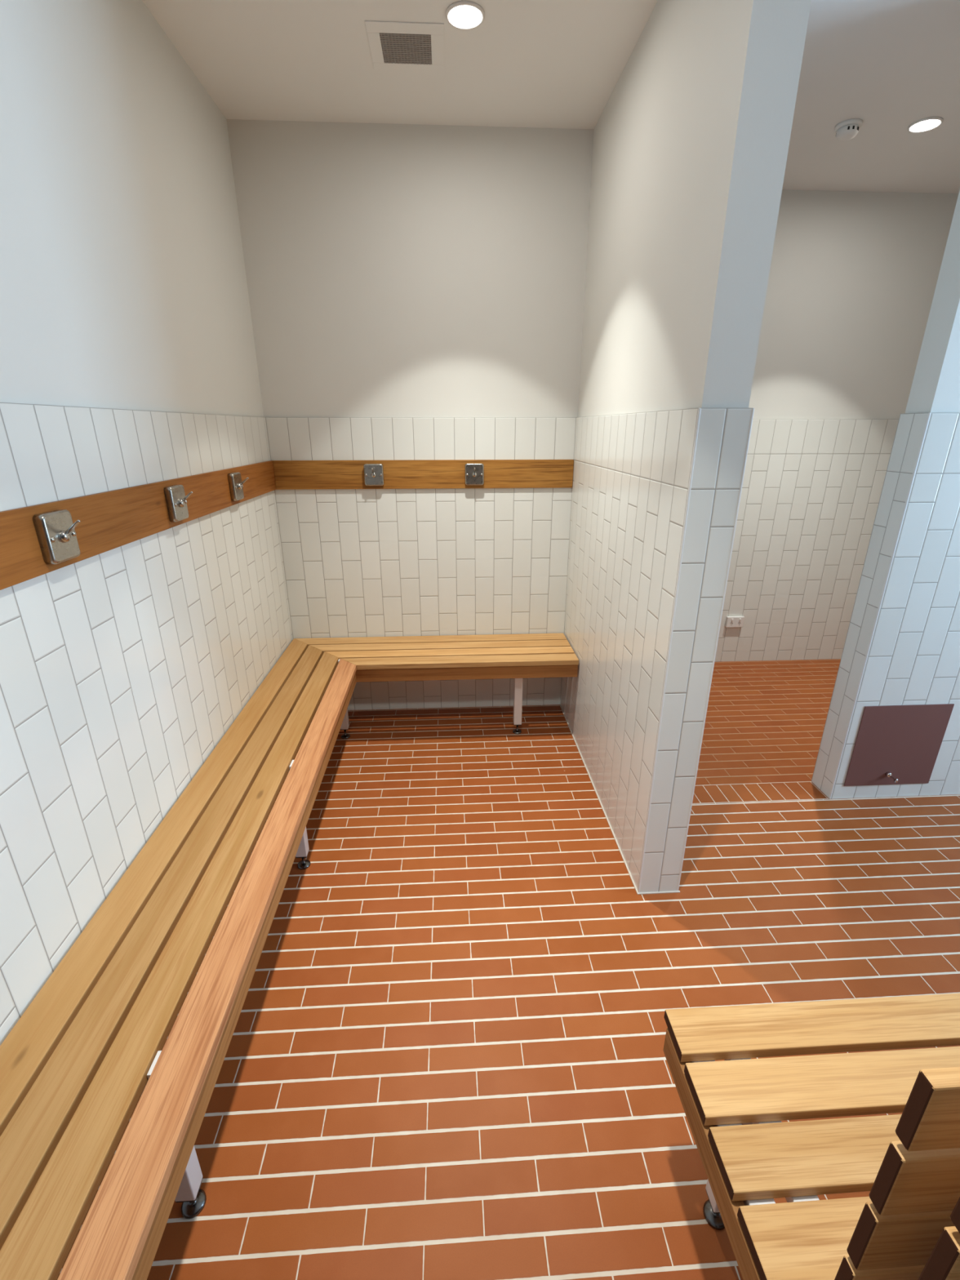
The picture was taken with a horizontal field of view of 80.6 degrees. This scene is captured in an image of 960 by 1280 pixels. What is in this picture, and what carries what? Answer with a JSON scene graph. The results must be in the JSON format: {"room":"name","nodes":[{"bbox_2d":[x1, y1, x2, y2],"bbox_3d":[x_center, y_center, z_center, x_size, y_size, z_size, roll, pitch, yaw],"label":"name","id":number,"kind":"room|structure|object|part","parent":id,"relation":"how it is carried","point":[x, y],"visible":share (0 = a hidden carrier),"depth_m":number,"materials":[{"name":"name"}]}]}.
{"room":"changing room","nodes":[
{"label":"changing room","id":0,"kind":"room"},
{"bbox_2d":[0,0,293,1045],"bbox_3d":[-0.972,0.094,0.250,0.200,2.710,5.800,-1,21,-3],"label":"wall","id":1,"kind":"structure","parent":0,"point":[128,355],"depth_m":1.46,"materials":[{"name":"paint"}]},
{"bbox_2d":[0,460,276,590],"bbox_3d":[-0.861,0.167,0.182,0.012,0.137,5.590,-1,21,-3],"label":"rail","id":2,"kind":"object","parent":1,"relation":"attached to","point":[110,520],"visible":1,"depth_m":1.44,"materials":[{"name":"brown wood"}]},
{"bbox_2d":[32,509,80,564],"bbox_3d":[-0.885,-0.223,1.217,0.064,0.104,0.094,-1,21,-3],"label":"coat hook","id":3,"kind":"object","parent":2,"relation":"attached to","point":[55,532],"visible":1,"depth_m":1.20,"materials":[{"name":"metal"}]},
{"bbox_2d":[164,484,192,521],"bbox_3d":[-0.918,-0.425,1.754,0.064,0.104,0.094,-1,21,-3],"label":"coat hook","id":4,"kind":"object","parent":2,"relation":"attached to","point":[175,495],"visible":1,"depth_m":1.73,"materials":[{"name":"metal"}]},
{"bbox_2d":[227,471,248,501],"bbox_3d":[-0.948,-0.610,2.249,0.064,0.104,0.094,-1,21,-3],"label":"coat hook","id":5,"kind":"object","parent":2,"relation":"attached to","point":[235,483],"visible":1,"depth_m":2.22,"materials":[{"name":"metal"}]},
{"bbox_2d":[226,119,594,710],"bbox_3d":[-0.282,-0.907,2.911,1.520,2.710,0.200,-1,21,-3],"label":"wall","id":6,"kind":"structure","parent":0,"point":[416,291],"depth_m":2.66,"materials":[{"name":"paint"}]},
{"bbox_2d":[272,459,573,489],"bbox_3d":[-0.270,-0.828,2.828,1.485,0.137,0.012,-1,21,-3],"label":"rail","id":7,"kind":"object","parent":6,"relation":"attached to","point":[433,473],"visible":1,"depth_m":2.82,"materials":[{"name":"brown wood"}]},
{"bbox_2d":[363,463,384,485],"bbox_3d":[-0.524,-0.810,2.779,0.094,0.104,0.064,-1,21,-3],"label":"coat hook","id":8,"kind":"object","parent":7,"relation":"attached to","point":[373,473],"visible":1,"depth_m":2.79,"materials":[{"name":"metal"}]},
{"bbox_2d":[464,463,484,484],"bbox_3d":[-0.027,-0.820,2.805,0.094,0.104,0.064,-1,21,-3],"label":"coat hook","id":9,"kind":"object","parent":7,"relation":"attached to","point":[474,473],"visible":1,"depth_m":2.81,"materials":[{"name":"metal"}]},
{"bbox_2d":[56,658,959,1279],"bbox_3d":[1.414,1.246,1.032,5.200,0.001,6.785,-1,21,-3],"label":"floor","id":10,"kind":"structure","parent":0,"point":[445,1059],"depth_m":1.67,"materials":[{"name":"tile"}]},
{"bbox_2d":[0,633,578,1279],"bbox_3d":[-0.181,0.774,1.647,1.488,0.452,3.344,-1,21,-3],"label":"bench","id":11,"kind":"object","parent":10,"relation":"on","point":[76,1066],"visible":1,"depth_m":1.18,"materials":[{"name":"wood"}]},
{"bbox_3d":[-0.602,0.963,1.106,0.041,0.371,0.041,-1,21,-3],"label":"leg","id":12,"kind":"part","parent":11,"relation":"part of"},
{"bbox_3d":[-0.658,0.616,2.029,0.041,0.371,0.041,-1,21,-3],"label":"leg","id":13,"kind":"part","parent":11,"relation":"part of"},
{"bbox_3d":[-0.711,0.287,2.906,0.041,0.371,0.041,-1,21,-3],"label":"leg","id":14,"kind":"part","parent":11,"relation":"part of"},
{"bbox_3d":[0.199,0.269,2.952,0.041,0.371,0.041,-1,21,-3],"label":"leg","id":15,"kind":"part","parent":11,"relation":"part of","materials":[{"name":"white metal"}]},
{"bbox_2d":[662,993,959,1279],"bbox_3d":[1.632,0.836,0.707,2.481,0.996,0.988,-1,21,-3],"label":"bench","id":16,"kind":"object","parent":10,"relation":"on","point":[908,1226],"visible":1,"depth_m":0.91,"materials":[{"name":"wood"}]},
{"bbox_3d":[0.488,0.980,1.093,0.041,0.348,0.041,-1,21,-3],"label":"leg","id":17,"kind":"part","parent":16,"relation":"part of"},
{"bbox_2d":[142,0,959,193],"bbox_3d":[1.412,-1.347,0.058,5.200,0.120,6.785,-1,21,-3],"label":"ceiling","id":18,"kind":"structure","parent":0,"point":[890,65],"depth_m":1.99,"materials":[{"name":"paint"}]},
{"bbox_2d":[364,20,444,71],"bbox_3d":[-0.242,-1.963,1.875,0.246,0.003,0.250,-1,21,-3],"label":"ceiling vent","id":19,"kind":"object","parent":18,"relation":"in","point":[393,46],"visible":1,"depth_m":1.86,"materials":[{"name":"metal"}]},
{"bbox_2d":[379,32,431,64],"bbox_3d":[-0.244,-1.965,1.881,0.164,0.003,0.160,-1,21,-3],"label":"grille","id":20,"kind":"object","parent":19,"relation":"attached to","point":[395,48],"depth_m":1.88,"materials":[{"name":"grey metal"}]},
{"bbox_2d":[445,0,484,29],"bbox_3d":[-0.045,-1.905,1.727,0.120,0.006,0.120,-1,21,-3],"label":"recessed light","id":21,"kind":"object","parent":18,"relation":"in","point":[461,15],"visible":1,"depth_m":1.72,"materials":[{"name":"white plastic"}]},
{"bbox_2d":[834,118,862,141],"bbox_3d":[1.535,-2.124,2.362,0.100,0.046,0.100,-1,21,-3],"label":"smoke detector","id":22,"kind":"object","parent":18,"relation":"attached to","point":[846,130],"visible":1,"depth_m":2.34,"materials":[{"name":"plastic"}]},
{"bbox_2d":[907,116,943,133],"bbox_3d":[1.851,-2.141,2.352,0.120,0.006,0.120,-1,21,-3],"label":"recessed light","id":23,"kind":"object","parent":18,"relation":"in","point":[928,123],"visible":1,"depth_m":2.35,"materials":[{"name":"white plastic"}]},
{"bbox_2d":[559,0,811,894],"bbox_3d":[0.569,-0.736,2.457,0.153,2.711,2.035,-1,21,-3],"label":"wall partition","id":24,"kind":"structure","parent":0,"point":[691,139],"depth_m":1.70,"materials":[{"name":"tile"}]},
{"bbox_3d":[0.626,0.148,1.712,0.145,1.575,0.006,-1,21,-3],"label":"corner trim","id":25,"kind":"part","parent":24,"relation":"part of","materials":[{"name":"white tile"}]},
{"bbox_2d":[714,189,958,662],"bbox_3d":[2.048,-1.160,3.583,2.967,2.710,0.200,-1,21,-3],"label":"wall","id":26,"kind":"structure","parent":0,"point":[853,275],"depth_m":3.39,"materials":[{"name":"paint"}]},
{"bbox_2d":[724,616,744,627],"bbox_3d":[1.728,-0.122,3.831,0.118,0.074,0.028,-1,21,-3],"label":"power outlet","id":27,"kind":"object","parent":26,"relation":"attached to","point":[731,621],"visible":1,"depth_m":3.82,"materials":[{"name":"white plastic"}]},
{"bbox_2d":[811,190,959,799],"bbox_3d":[2.575,-0.614,2.127,2.090,2.710,0.136,-1,21,-3],"label":"wall","id":28,"kind":"structure","parent":0,"point":[902,644],"depth_m":2.17,"materials":[{"name":"tile"}]},
{"bbox_3d":[1.539,-0.040,2.211,0.007,1.575,0.007,-1,21,-3],"label":"corner trim","id":29,"kind":"part","parent":28,"relation":"part of","materials":[{"name":"white tile"}]},
{"bbox_2d":[844,703,954,786],"bbox_3d":[1.778,0.461,2.377,0.384,0.388,0.062,-1,21,-3],"label":"access hatch","id":30,"kind":"object","parent":28,"relation":"attached to","point":[895,744],"visible":1,"depth_m":2.40,"materials":[{"name":"brown metal"}]}
]}

